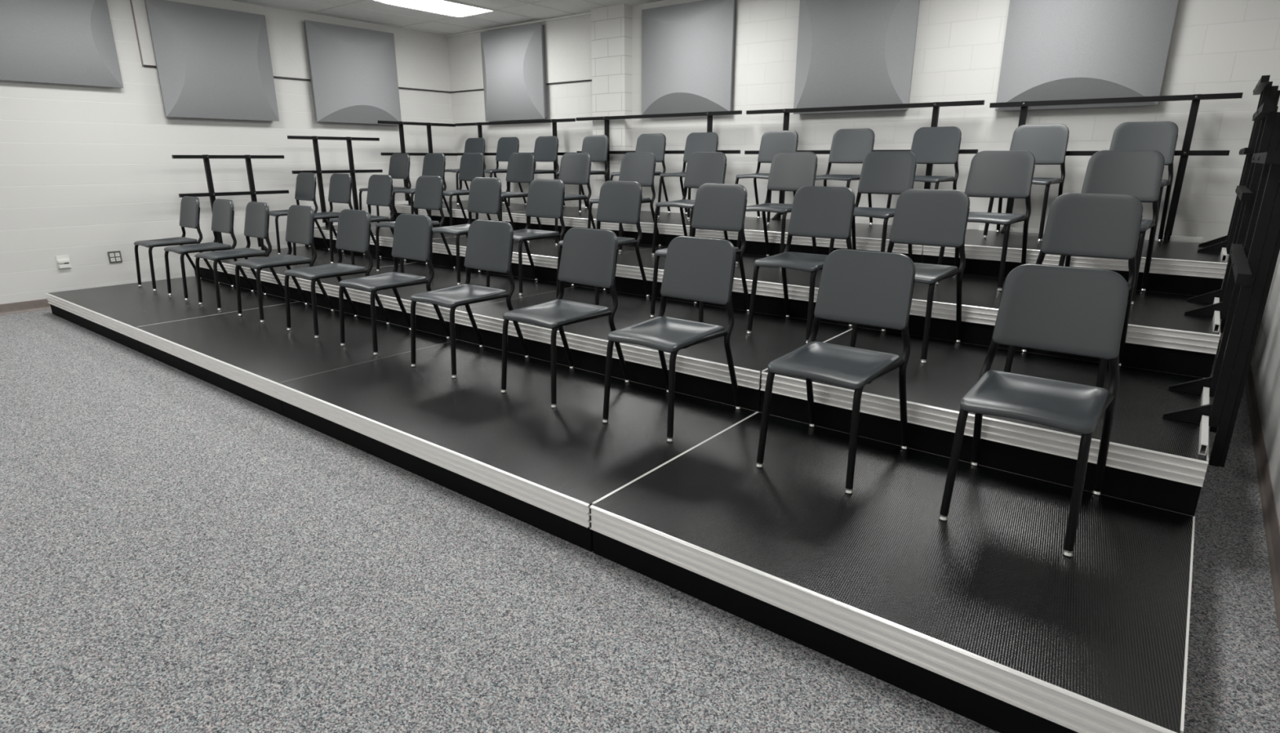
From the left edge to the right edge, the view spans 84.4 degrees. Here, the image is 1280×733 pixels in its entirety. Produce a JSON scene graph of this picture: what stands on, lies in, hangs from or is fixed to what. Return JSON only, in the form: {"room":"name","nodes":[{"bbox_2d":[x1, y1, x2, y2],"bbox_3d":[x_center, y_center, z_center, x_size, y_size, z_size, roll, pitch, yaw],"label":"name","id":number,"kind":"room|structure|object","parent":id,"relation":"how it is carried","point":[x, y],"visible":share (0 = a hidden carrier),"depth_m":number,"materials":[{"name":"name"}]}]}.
{"room":"music room","nodes":[
{"label":"music room","id":0,"kind":"room"},
{"bbox_2d":[0,0,456,304],"bbox_3d":[-6.080,-1.998,6.361,0.150,3.086,11.033,13,21,36],"label":"wall","id":1,"kind":"structure","parent":0,"point":[87,172],"depth_m":7.32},
{"bbox_2d":[0,298,50,315],"bbox_3d":[-6.016,-0.553,6.735,0.017,0.101,10.733,13,21,36],"label":"baseboard","id":2,"kind":"structure","parent":1,"relation":"attached to","point":[37,304],"depth_m":6.82,"materials":[{"name":"rubber"}]},
{"bbox_2d":[0,0,123,88],"bbox_3d":[-5.521,-3.101,6.478,0.204,0.925,1.190,13,21,36],"label":"acoustic panel","id":3,"kind":"object","parent":1,"relation":"attached to","point":[60,42],"visible":1,"depth_m":6.55,"materials":[{"name":"fabric"}]},
{"bbox_2d":[55,255,71,269],"bbox_3d":[-5.708,-1.032,6.992,0.030,0.125,0.105,13,21,36],"label":"outlet","id":4,"kind":"object","parent":1,"relation":"attached to","point":[63,262],"visible":1,"depth_m":6.99,"materials":[{"name":"white plastic"}]},
{"bbox_2d":[106,250,122,263],"bbox_3d":[-5.447,-1.136,7.323,0.014,0.118,0.112,13,21,36],"label":"power outlet","id":5,"kind":"object","parent":1,"relation":"attached to","point":[113,256],"visible":1,"depth_m":7.32,"materials":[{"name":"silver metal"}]},
{"bbox_2d":[129,0,143,66],"bbox_3d":[-5.090,-3.436,7.119,0.012,0.757,0.010,13,21,36],"label":"trim","id":6,"kind":"structure","parent":1,"relation":"attached to","point":[130,0],"depth_m":7.13,"materials":[{"name":"metal"}]},
{"bbox_2d":[144,0,279,120],"bbox_3d":[-4.570,-3.284,7.656,0.204,1.130,1.180,13,21,36],"label":"acoustic panel","id":7,"kind":"object","parent":1,"relation":"attached to","point":[211,62],"visible":1,"depth_m":7.55,"materials":[{"name":"fabric"}]},
{"bbox_2d":[131,0,450,91],"bbox_3d":[-3.896,-3.875,8.576,0.022,0.741,3.858,13,21,36],"label":"wall","id":8,"kind":"structure","parent":1,"relation":"attached to","point":[422,62],"depth_m":8.43,"materials":[{"name":"paint"}]},
{"bbox_2d":[143,64,451,93],"bbox_3d":[-3.900,-3.510,8.679,0.022,0.016,3.846,13,21,36],"label":"trim","id":9,"kind":"structure","parent":1,"relation":"attached to","point":[144,65],"depth_m":8.52,"materials":[{"name":"grey metal"}]},
{"bbox_2d":[303,19,401,124],"bbox_3d":[-3.555,-3.666,8.899,0.204,1.132,1.183,13,21,36],"label":"acoustic panel","id":10,"kind":"object","parent":1,"relation":"attached to","point":[353,70],"visible":0.93,"depth_m":8.76,"materials":[{"name":"fabric"}]},
{"bbox_2d":[445,11,591,37],"bbox_3d":[-4.904,-3.201,5.048,2.830,0.024,10.733,13,21,36],"label":"trim","id":11,"kind":"structure","parent":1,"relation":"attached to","point":[588,12],"depth_m":8.99,"materials":[{"name":"white"}]},
{"bbox_2d":[231,0,662,35],"bbox_3d":[-2.369,-2.700,3.134,9.560,0.100,11.033,13,21,36],"label":"ceiling","id":12,"kind":"structure","parent":0,"point":[577,6],"depth_m":8.32,"materials":[{"name":"tile"}]},
{"bbox_2d":[373,0,494,17],"bbox_3d":[-2.295,-4.041,7.920,0.600,0.040,1.210,13,21,36],"label":"recessed light","id":13,"kind":"object","parent":12,"relation":"in","point":[448,7],"visible":1,"depth_m":7.89,"materials":[{"name":"white plastic"}]},
{"bbox_2d":[244,0,656,34],"bbox_3d":[-2.369,-2.651,3.148,9.260,0.003,10.733,13,21,36],"label":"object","id":14,"kind":"structure","parent":12,"relation":"attached to","point":[245,0],"depth_m":8.28,"materials":[{"name":"white"}]},
{"bbox_2d":[0,308,1279,732],"bbox_3d":[-2.373,0.355,4.038,9.560,0.100,11.033,13,21,36],"label":"floor","id":15,"kind":"structure","parent":0,"point":[180,552],"depth_m":2.38,"materials":[{"name":"carpet"}]},
{"bbox_2d":[45,275,298,352],"bbox_3d":[-4.333,-0.540,6.518,2.270,0.204,1.286,13,21,36],"label":"deck","id":16,"kind":"object","parent":15,"relation":"on","point":[113,313],"visible":0.77,"depth_m":6.25,"materials":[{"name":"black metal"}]},
{"bbox_2d":[133,195,220,290],"bbox_3d":[-4.655,-1.240,7.012,0.469,0.857,0.597,13,21,36],"label":"chair","id":17,"kind":"object","parent":16,"relation":"on","point":[189,216],"visible":0.95,"depth_m":7.01,"materials":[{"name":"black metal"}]},
{"bbox_2d":[164,198,254,300],"bbox_3d":[-4.061,-1.108,6.567,0.469,0.857,0.597,13,21,37],"label":"chair","id":18,"kind":"object","parent":16,"relation":"on","point":[223,212],"visible":1,"depth_m":6.57,"materials":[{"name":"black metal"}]},
{"bbox_2d":[195,201,284,310],"bbox_3d":[-3.517,-0.985,6.154,0.469,0.857,0.597,13,21,37],"label":"chair","id":19,"kind":"object","parent":16,"relation":"on","point":[257,214],"visible":0.99,"depth_m":6.15,"materials":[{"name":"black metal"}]},
{"bbox_2d":[133,301,457,415],"bbox_3d":[-2.558,-0.145,5.190,2.231,0.204,1.286,13,21,36],"label":"deck","id":20,"kind":"object","parent":15,"relation":"on","point":[245,357],"visible":0.82,"depth_m":4.89,"materials":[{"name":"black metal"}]},
{"bbox_2d":[234,204,334,322],"bbox_3d":[-2.924,-0.855,5.718,0.469,0.857,0.597,13,21,37],"label":"chair","id":21,"kind":"object","parent":20,"relation":"on","point":[300,219],"visible":0.99,"depth_m":5.72,"materials":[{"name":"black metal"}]},
{"bbox_2d":[284,208,390,337],"bbox_3d":[-2.290,-0.714,5.244,0.469,0.857,0.597,12,20,35],"label":"chair","id":22,"kind":"object","parent":20,"relation":"on","point":[353,228],"visible":0.99,"depth_m":5.25,"materials":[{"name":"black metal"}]},
{"bbox_2d":[338,213,450,355],"bbox_3d":[-1.708,-0.586,4.814,0.469,0.857,0.597,12,20,35],"label":"chair","id":23,"kind":"object","parent":20,"relation":"on","point":[413,233],"visible":0.99,"depth_m":4.83,"materials":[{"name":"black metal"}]},
{"bbox_2d":[191,245,416,302],"bbox_3d":[-3.553,-0.923,7.446,2.270,0.413,1.252,13,21,36],"label":"deck","id":24,"kind":"object","parent":15,"relation":"on","point":[268,280],"visible":0.37,"depth_m":7.12,"materials":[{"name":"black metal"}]},
{"bbox_2d":[171,154,292,257],"bbox_3d":[-4.415,-1.792,7.797,0.189,1.050,1.141,13,21,36],"label":"guard rail","id":25,"kind":"object","parent":24,"relation":"on","point":[252,192],"visible":0.57,"depth_m":7.74,"materials":[{"name":"black metal"}]},
{"bbox_2d":[260,172,329,254],"bbox_3d":[-3.942,-1.740,7.965,0.469,0.857,0.597,13,21,36],"label":"chair","id":26,"kind":"object","parent":24,"relation":"on","point":[305,186],"visible":0.71,"depth_m":7.99,"materials":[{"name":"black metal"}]},
{"bbox_2d":[293,173,365,257],"bbox_3d":[-3.366,-1.612,7.535,0.469,0.857,0.597,13,21,36],"label":"chair","id":27,"kind":"object","parent":24,"relation":"on","point":[340,184],"visible":0.7,"depth_m":7.60,"materials":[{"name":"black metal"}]},
{"bbox_2d":[328,174,406,265],"bbox_3d":[-2.775,-1.481,7.093,0.469,0.857,0.597,13,21,36],"label":"chair","id":28,"kind":"object","parent":24,"relation":"on","point":[380,190],"visible":0.7,"depth_m":7.12,"materials":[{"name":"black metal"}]},
{"bbox_2d":[304,221,466,262],"bbox_3d":[-2.799,-1.300,8.342,2.270,0.630,1.203,13,21,36],"label":"deck","id":29,"kind":"object","parent":15,"relation":"on","point":[385,235],"visible":0.06,"depth_m":7.81,"materials":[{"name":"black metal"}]},
{"bbox_2d":[287,135,384,226],"bbox_3d":[-3.654,-2.275,8.670,0.189,1.050,1.163,13,21,36],"label":"guard rail","id":30,"kind":"object","parent":29,"relation":"on","point":[318,171],"visible":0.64,"depth_m":8.61,"materials":[{"name":"black metal"}]},
{"bbox_2d":[359,153,415,222],"bbox_3d":[-3.147,-2.203,8.769,0.469,0.857,0.597,13,21,36],"label":"chair","id":31,"kind":"object","parent":29,"relation":"on","point":[399,163],"visible":0.62,"depth_m":8.80,"materials":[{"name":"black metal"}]},
{"bbox_2d":[391,153,455,225],"bbox_3d":[-2.595,-2.080,8.356,0.469,0.857,0.597,13,21,36],"label":"chair","id":32,"kind":"object","parent":29,"relation":"on","point":[433,164],"visible":0.58,"depth_m":8.38,"materials":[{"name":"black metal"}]},
{"bbox_2d":[428,152,491,226],"bbox_3d":[-2.042,-1.957,7.942,0.469,0.857,0.597,13,21,36],"label":"chair","id":33,"kind":"object","parent":29,"relation":"on","point":[472,164],"visible":0.7,"depth_m":8.01,"materials":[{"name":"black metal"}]},
{"bbox_2d":[296,262,577,340],"bbox_3d":[-1.778,-0.528,6.118,2.231,0.413,1.252,13,21,36],"label":"deck","id":34,"kind":"object","parent":15,"relation":"on","point":[427,320],"visible":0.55,"depth_m":5.77,"materials":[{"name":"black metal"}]},
{"bbox_2d":[375,175,456,273],"bbox_3d":[-2.134,-1.338,6.613,0.469,0.857,0.597,13,21,36],"label":"chair","id":35,"kind":"object","parent":34,"relation":"on","point":[428,193],"visible":0.68,"depth_m":6.64,"materials":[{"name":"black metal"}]},
{"bbox_2d":[429,177,513,284],"bbox_3d":[-1.499,-1.197,6.138,0.469,0.857,0.597,13,21,36],"label":"chair","id":36,"kind":"object","parent":34,"relation":"on","point":[485,193],"visible":0.76,"depth_m":6.17,"materials":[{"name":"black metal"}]},
{"bbox_2d":[486,178,574,295],"bbox_3d":[-0.904,-1.064,5.692,0.469,0.857,0.597,13,21,36],"label":"chair","id":37,"kind":"object","parent":34,"relation":"on","point":[545,197],"visible":0.81,"depth_m":5.74,"materials":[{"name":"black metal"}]},
{"bbox_2d":[388,200,578,226],"bbox_3d":[-2.034,-1.678,9.252,2.270,0.839,1.287,13,21,36],"label":"deck","id":38,"kind":"object","parent":15,"relation":"on","point":[457,215],"visible":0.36,"depth_m":8.70,"materials":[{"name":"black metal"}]},
{"bbox_2d":[377,120,457,204],"bbox_3d":[-2.918,-2.743,9.515,0.189,1.050,1.186,13,21,36],"label":"guard rail","id":39,"kind":"object","parent":38,"relation":"on","point":[401,124],"visible":0.48,"depth_m":9.44,"materials":[{"name":"black metal"}]},
{"bbox_2d":[444,137,485,204],"bbox_3d":[-2.396,-2.661,9.583,0.469,0.857,0.597,13,21,36],"label":"chair","id":40,"kind":"object","parent":38,"relation":"on","point":[472,144],"visible":0.45,"depth_m":9.61,"materials":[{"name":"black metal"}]},
{"bbox_2d":[484,137,526,204],"bbox_3d":[-1.867,-2.543,9.187,0.469,0.857,0.597,13,21,36],"label":"chair","id":41,"kind":"object","parent":38,"relation":"on","point":[506,146],"visible":0.73,"depth_m":9.27,"materials":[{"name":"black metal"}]},
{"bbox_2d":[455,118,575,206],"bbox_3d":[-1.722,-2.712,9.396,2.273,1.062,0.189,13,21,36],"label":"guard rail","id":42,"kind":"object","parent":38,"relation":"on","point":[553,122],"visible":0.41,"depth_m":9.23,"materials":[{"name":"black metal"}]},
{"bbox_2d":[507,135,565,207],"bbox_3d":[-1.308,-2.419,8.769,0.469,0.857,0.597,13,21,36],"label":"chair","id":43,"kind":"object","parent":38,"relation":"on","point":[546,148],"visible":0.62,"depth_m":8.81,"materials":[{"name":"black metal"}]},
{"bbox_2d":[276,339,757,551],"bbox_3d":[-0.737,0.260,3.828,2.385,0.204,1.286,13,21,36],"label":"deck","id":44,"kind":"object","parent":15,"relation":"on","point":[541,466],"visible":0.82,"depth_m":3.44,"materials":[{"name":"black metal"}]},
{"bbox_2d":[410,219,529,377],"bbox_3d":[-1.071,-0.444,4.335,0.469,0.857,0.597,12,20,35],"label":"chair","id":45,"kind":"object","parent":44,"relation":"on","point":[490,243],"visible":1,"depth_m":4.36,"materials":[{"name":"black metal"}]},
{"bbox_2d":[501,227,630,408],"bbox_3d":[-0.419,-0.299,3.847,0.469,0.857,0.597,13,21,37],"label":"chair","id":46,"kind":"object","parent":44,"relation":"on","point":[588,256],"visible":1,"depth_m":3.87,"materials":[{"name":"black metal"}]},
{"bbox_2d":[602,235,741,441],"bbox_3d":[0.158,-0.170,3.414,0.469,0.857,0.597,13,21,36],"label":"chair","id":47,"kind":"object","parent":44,"relation":"on","point":[702,269],"visible":1,"depth_m":3.43,"materials":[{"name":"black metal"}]},
{"bbox_2d":[417,235,662,286],"bbox_3d":[-1.024,-0.905,7.013,2.231,0.630,1.203,13,21,36],"label":"deck","id":48,"kind":"object","parent":15,"relation":"on","point":[544,252],"visible":0.09,"depth_m":6.54,"materials":[{"name":"silver metal"}]},
{"bbox_2d":[475,152,542,230],"bbox_3d":[-1.405,-1.815,7.465,0.469,0.857,0.597,13,21,36],"label":"chair","id":49,"kind":"object","parent":48,"relation":"on","point":[521,166],"visible":0.75,"depth_m":7.54,"materials":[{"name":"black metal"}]},
{"bbox_2d":[527,152,595,244],"bbox_3d":[-0.782,-1.677,6.999,0.469,0.857,0.597,13,21,36],"label":"chair","id":50,"kind":"object","parent":48,"relation":"on","point":[575,167],"visible":0.57,"depth_m":7.05,"materials":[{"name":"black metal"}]},
{"bbox_2d":[587,151,661,251],"bbox_3d":[-0.155,-1.537,6.530,0.469,0.857,0.597,13,21,36],"label":"chair","id":51,"kind":"object","parent":48,"relation":"on","point":[640,167],"visible":0.59,"depth_m":6.57,"materials":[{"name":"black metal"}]},
{"bbox_2d":[504,207,690,246],"bbox_3d":[-0.259,-1.283,7.924,2.231,0.839,1.287,13,21,36],"label":"deck","id":52,"kind":"object","parent":15,"relation":"on","point":[572,218],"visible":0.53,"depth_m":7.37,"materials":[{"name":"silver metal"}]},
{"bbox_2d":[555,134,608,212],"bbox_3d":[-0.664,-2.276,8.287,0.469,0.857,0.597,13,21,36],"label":"chair","id":53,"kind":"object","parent":52,"relation":"on","point":[597,145],"visible":0.59,"depth_m":8.32,"materials":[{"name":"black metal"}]},
{"bbox_2d":[609,133,670,213],"bbox_3d":[-0.014,-2.131,7.800,0.469,0.857,0.597,13,21,36],"label":"chair","id":54,"kind":"object","parent":52,"relation":"on","point":[655,144],"visible":0.52,"depth_m":7.83,"materials":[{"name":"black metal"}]},
{"bbox_2d":[575,110,742,213],"bbox_3d":[0.108,-2.308,8.026,2.290,1.068,0.189,13,21,36],"label":"guard rail","id":55,"kind":"object","parent":52,"relation":"on","point":[709,120],"visible":0.32,"depth_m":7.96,"materials":[{"name":"black metal"}]},
{"bbox_2d":[657,132,718,218],"bbox_3d":[0.517,-2.013,7.403,0.469,0.857,0.597,13,21,36],"label":"chair","id":56,"kind":"object","parent":52,"relation":"on","point":[695,141],"visible":0.62,"depth_m":7.45,"materials":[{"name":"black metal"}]},
{"bbox_2d":[456,285,852,412],"bbox_3d":[0.042,-0.123,4.756,2.385,0.413,1.252,13,21,36],"label":"deck","id":57,"kind":"object","parent":15,"relation":"on","point":[701,370],"visible":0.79,"depth_m":4.30,"materials":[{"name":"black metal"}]},
{"bbox_2d":[555,180,649,305],"bbox_3d":[-0.284,-0.926,5.229,0.469,0.857,0.597,13,21,36],"label":"chair","id":58,"kind":"object","parent":57,"relation":"on","point":[619,202],"visible":0.65,"depth_m":5.28,"materials":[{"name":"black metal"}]},
{"bbox_2d":[649,182,750,322],"bbox_3d":[0.409,-0.772,4.710,0.469,0.857,0.597,13,21,36],"label":"chair","id":59,"kind":"object","parent":57,"relation":"on","point":[717,206],"visible":0.64,"depth_m":4.76,"materials":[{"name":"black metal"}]},
{"bbox_2d":[746,186,855,343],"bbox_3d":[0.991,-0.642,4.274,0.469,0.857,0.597,13,21,36],"label":"chair","id":60,"kind":"object","parent":57,"relation":"on","point":[817,211],"visible":0.88,"depth_m":4.32,"materials":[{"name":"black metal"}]},
{"bbox_2d":[579,246,848,325],"bbox_3d":[0.797,-0.500,5.651,2.386,0.630,1.203,13,21,36],"label":"deck","id":61,"kind":"object","parent":15,"relation":"on","point":[769,299],"visible":0.07,"depth_m":5.02,"materials":[{"name":"silver metal"}]},
{"bbox_2d":[651,151,728,255],"bbox_3d":[0.442,-1.404,6.083,0.469,0.857,0.597,13,21,36],"label":"chair","id":62,"kind":"object","parent":61,"relation":"on","point":[702,167],"visible":0.8,"depth_m":6.14,"materials":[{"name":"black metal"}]},
{"bbox_2d":[735,151,817,268],"bbox_3d":[1.097,-1.258,5.593,0.469,0.857,0.597,13,21,36],"label":"chair","id":63,"kind":"object","parent":61,"relation":"on","point":[789,171],"visible":0.79,"depth_m":5.66,"materials":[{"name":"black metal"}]},
{"bbox_2d":[828,151,916,260],"bbox_3d":[1.702,-1.124,5.141,0.469,0.857,0.597,13,21,36],"label":"chair","id":64,"kind":"object","parent":61,"relation":"on","point":[882,172],"visible":0.71,"depth_m":5.21,"materials":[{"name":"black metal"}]},
{"bbox_2d":[663,216,968,262],"bbox_3d":[1.562,-0.878,6.561,2.386,0.839,1.287,13,21,36],"label":"deck","id":65,"kind":"object","parent":15,"relation":"on","point":[868,237],"visible":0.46,"depth_m":6.04,"materials":[{"name":"silver metal"}]},
{"bbox_2d":[735,129,798,223],"bbox_3d":[1.232,-1.854,6.868,0.469,0.857,0.597,13,21,36],"label":"chair","id":66,"kind":"object","parent":65,"relation":"on","point":[772,142],"visible":0.65,"depth_m":6.95,"materials":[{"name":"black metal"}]},
{"bbox_2d":[815,128,875,224],"bbox_3d":[1.824,-1.722,6.425,0.469,0.857,0.597,13,21,36],"label":"chair","id":67,"kind":"object","parent":65,"relation":"on","point":[848,145],"visible":0.74,"depth_m":6.50,"materials":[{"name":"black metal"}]},
{"bbox_2d":[744,100,984,225],"bbox_3d":[1.951,-1.896,6.648,2.245,1.064,0.189,13,21,36],"label":"guard rail","id":68,"kind":"object","parent":65,"relation":"on","point":[935,105],"visible":0.52,"depth_m":6.56,"materials":[{"name":"black metal"}]},
{"bbox_2d":[886,126,961,208],"bbox_3d":[2.410,-1.591,5.987,0.469,0.857,0.597,13,21,36],"label":"chair","id":69,"kind":"object","parent":65,"relation":"on","point":[930,144],"visible":0.64,"depth_m":6.03,"materials":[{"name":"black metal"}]},
{"bbox_2d":[589,411,1195,732],"bbox_3d":[0.903,0.625,2.600,1.768,0.204,1.286,13,21,36],"label":"deck","id":70,"kind":"object","parent":15,"relation":"on","point":[980,615],"visible":0.94,"depth_m":2.26,"materials":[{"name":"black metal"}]},
{"bbox_2d":[755,248,915,493],"bbox_3d":[0.825,-0.023,2.921,0.469,0.857,0.597,13,21,36],"label":"chair","id":71,"kind":"object","parent":70,"relation":"on","point":[864,287],"visible":1,"depth_m":2.95,"materials":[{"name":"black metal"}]},
{"bbox_2d":[938,263,1128,556],"bbox_3d":[1.405,0.103,2.496,0.469,0.857,0.597,12,20,36],"label":"chair","id":72,"kind":"object","parent":70,"relation":"on","point":[1071,310],"visible":1,"depth_m":2.52,"materials":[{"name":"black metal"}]},
{"bbox_2d":[760,327,1209,516],"bbox_3d":[1.682,0.242,3.528,1.768,0.413,1.252,13,21,36],"label":"deck","id":73,"kind":"object","parent":15,"relation":"on","point":[1154,460],"visible":0.58,"depth_m":3.08,"materials":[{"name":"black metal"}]},
{"bbox_2d":[849,188,969,363],"bbox_3d":[1.502,-0.529,3.892,0.469,0.857,0.597,13,21,36],"label":"chair","id":74,"kind":"object","parent":73,"relation":"on","point":[926,217],"visible":0.71,"depth_m":3.94,"materials":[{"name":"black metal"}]},
{"bbox_2d":[1004,192,1142,387],"bbox_3d":[2.118,-0.391,3.431,0.469,0.857,0.597,13,21,36],"label":"chair","id":75,"kind":"object","parent":73,"relation":"on","point":[1095,225],"visible":0.58,"depth_m":3.49,"materials":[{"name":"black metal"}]},
{"bbox_2d":[1162,151,1279,467],"bbox_3d":[2.321,-0.224,2.810,0.227,1.208,1.090,13,21,36],"label":"guard rail","id":76,"kind":"object","parent":73,"relation":"on","point":[1253,264],"visible":1,"depth_m":2.71,"materials":[{"name":"black metal"}]},
{"bbox_2d":[857,274,1220,377],"bbox_3d":[2.436,-0.135,4.425,1.769,0.630,1.203,13,21,36],"label":"deck","id":77,"kind":"object","parent":15,"relation":"on","point":[1160,337],"visible":0.26,"depth_m":3.95,"materials":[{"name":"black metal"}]},
{"bbox_2d":[935,150,1035,291],"bbox_3d":[2.305,-0.990,4.690,0.469,0.857,0.597,13,21,36],"label":"chair","id":78,"kind":"object","parent":77,"relation":"on","point":[1008,174],"visible":0.77,"depth_m":4.73,"materials":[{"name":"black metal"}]},
{"bbox_2d":[1057,150,1164,304],"bbox_3d":[2.853,-0.868,4.280,0.469,0.857,0.597,13,21,36],"label":"chair","id":79,"kind":"object","parent":77,"relation":"on","point":[1139,174],"visible":0.66,"depth_m":4.33,"materials":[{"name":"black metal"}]},
{"bbox_2d":[1184,102,1279,333],"bbox_3d":[3.081,-0.707,3.682,0.227,1.208,1.080,13,21,36],"label":"guard rail","id":80,"kind":"object","parent":77,"relation":"on","point":[1268,135],"visible":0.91,"depth_m":3.58,"materials":[{"name":"black metal"}]},
{"bbox_2d":[921,228,1227,295],"bbox_3d":[3.201,-0.513,5.335,1.769,0.839,1.287,13,21,36],"label":"deck","id":81,"kind":"object","parent":15,"relation":"on","point":[1175,267],"visible":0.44,"depth_m":4.70,"materials":[{"name":"silver metal"}]},
{"bbox_2d":[982,123,1069,240],"bbox_3d":[3.033,-1.453,5.520,0.469,0.857,0.597,13,21,36],"label":"chair","id":82,"kind":"object","parent":81,"relation":"on","point":[1048,143],"visible":0.64,"depth_m":5.55,"materials":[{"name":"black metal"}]},
{"bbox_2d":[978,92,1243,243],"bbox_3d":[3.514,-1.536,5.482,1.618,1.040,0.189,13,21,36],"label":"guard rail","id":83,"kind":"object","parent":81,"relation":"on","point":[1185,152],"visible":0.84,"depth_m":5.26,"materials":[{"name":"black metal"}]},
{"bbox_2d":[1109,120,1178,240],"bbox_3d":[3.573,-1.333,5.116,0.469,0.857,0.597,13,21,36],"label":"chair","id":84,"kind":"object","parent":81,"relation":"on","point":[1161,136],"visible":0.44,"depth_m":5.17,"materials":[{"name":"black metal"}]},
{"bbox_2d":[1197,75,1279,271],"bbox_3d":[3.810,-1.172,4.518,0.227,1.208,1.050,13,21,36],"label":"guard rail","id":85,"kind":"object","parent":81,"relation":"on","point":[1268,93],"visible":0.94,"depth_m":4.50,"materials":[{"name":"black metal"}]},
{"bbox_2d":[451,0,1279,340],"bbox_3d":[0.977,-2.387,7.699,9.260,3.086,0.150,13,21,36],"label":"wall","id":86,"kind":"structure","parent":0,"point":[1216,46],"depth_m":6.13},
{"bbox_2d":[480,22,547,121],"bbox_3d":[-1.691,-3.803,9.189,1.140,1.120,0.204,13,21,36],"label":"acoustic panel","id":87,"kind":"object","parent":86,"relation":"attached to","point":[513,58],"visible":1,"depth_m":9.05,"materials":[{"name":"fabric"}]},
{"bbox_2d":[446,13,591,91],"bbox_3d":[-1.600,-4.054,9.191,2.808,0.741,0.022,13,21,36],"label":"wall","id":88,"kind":"structure","parent":86,"relation":"attached to","point":[568,51],"depth_m":8.79,"materials":[{"name":"paint"}]},
{"bbox_2d":[451,79,591,93],"bbox_3d":[-1.597,-3.692,9.303,2.808,0.016,0.012,13,21,36],"label":"trim","id":89,"kind":"structure","parent":86,"relation":"attached to","point":[589,79],"depth_m":8.90,"materials":[{"name":"grey metal"}]},
{"bbox_2d":[591,3,631,204],"bbox_3d":[-0.332,-2.627,8.506,0.500,3.086,0.136,13,21,36],"label":"pillar","id":90,"kind":"structure","parent":86,"relation":"attached to","point":[611,25],"depth_m":8.22,"materials":[{"name":"white brick"}]},
{"bbox_2d":[641,0,736,115],"bbox_3d":[0.467,-3.311,7.607,1.180,1.110,0.204,13,21,36],"label":"acoustic panel","id":91,"kind":"object","parent":86,"relation":"attached to","point":[688,48],"visible":0.89,"depth_m":7.48,"materials":[{"name":"fabric"}]},
{"bbox_2d":[793,0,919,114],"bbox_3d":[1.951,-2.948,6.506,1.125,1.129,0.204,13,21,36],"label":"acoustic panel","id":92,"kind":"object","parent":86,"relation":"attached to","point":[850,52],"visible":0.97,"depth_m":6.43,"materials":[{"name":"fabric"}]},
{"bbox_2d":[995,0,1178,111],"bbox_3d":[3.411,-2.589,5.424,1.120,1.130,0.204,13,21,36],"label":"acoustic panel","id":93,"kind":"object","parent":86,"relation":"attached to","point":[1054,50],"visible":0.93,"depth_m":5.38,"materials":[{"name":"fabric"}]},
{"bbox_2d":[1216,339,1221,353],"bbox_3d":[0.924,-0.937,8.060,9.260,0.101,0.017,13,21,36],"label":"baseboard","id":94,"kind":"structure","parent":86,"relation":"attached to","point":[1220,340],"depth_m":5.43,"materials":[{"name":"rubber"}]},
{"bbox_2d":[1250,250,1279,524],"bbox_3d":[1.338,-0.347,0.811,0.150,3.086,11.033,13,21,36],"label":"wall","id":95,"kind":"structure","parent":0,"point":[1265,361],"depth_m":3.86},
{"bbox_2d":[1244,364,1279,639],"bbox_3d":[1.270,1.069,1.284,0.017,0.101,10.733,13,21,36],"label":"baseboard","id":96,"kind":"structure","parent":95,"relation":"attached to","point":[1271,522],"depth_m":3.04,"materials":[{"name":"rubber"}]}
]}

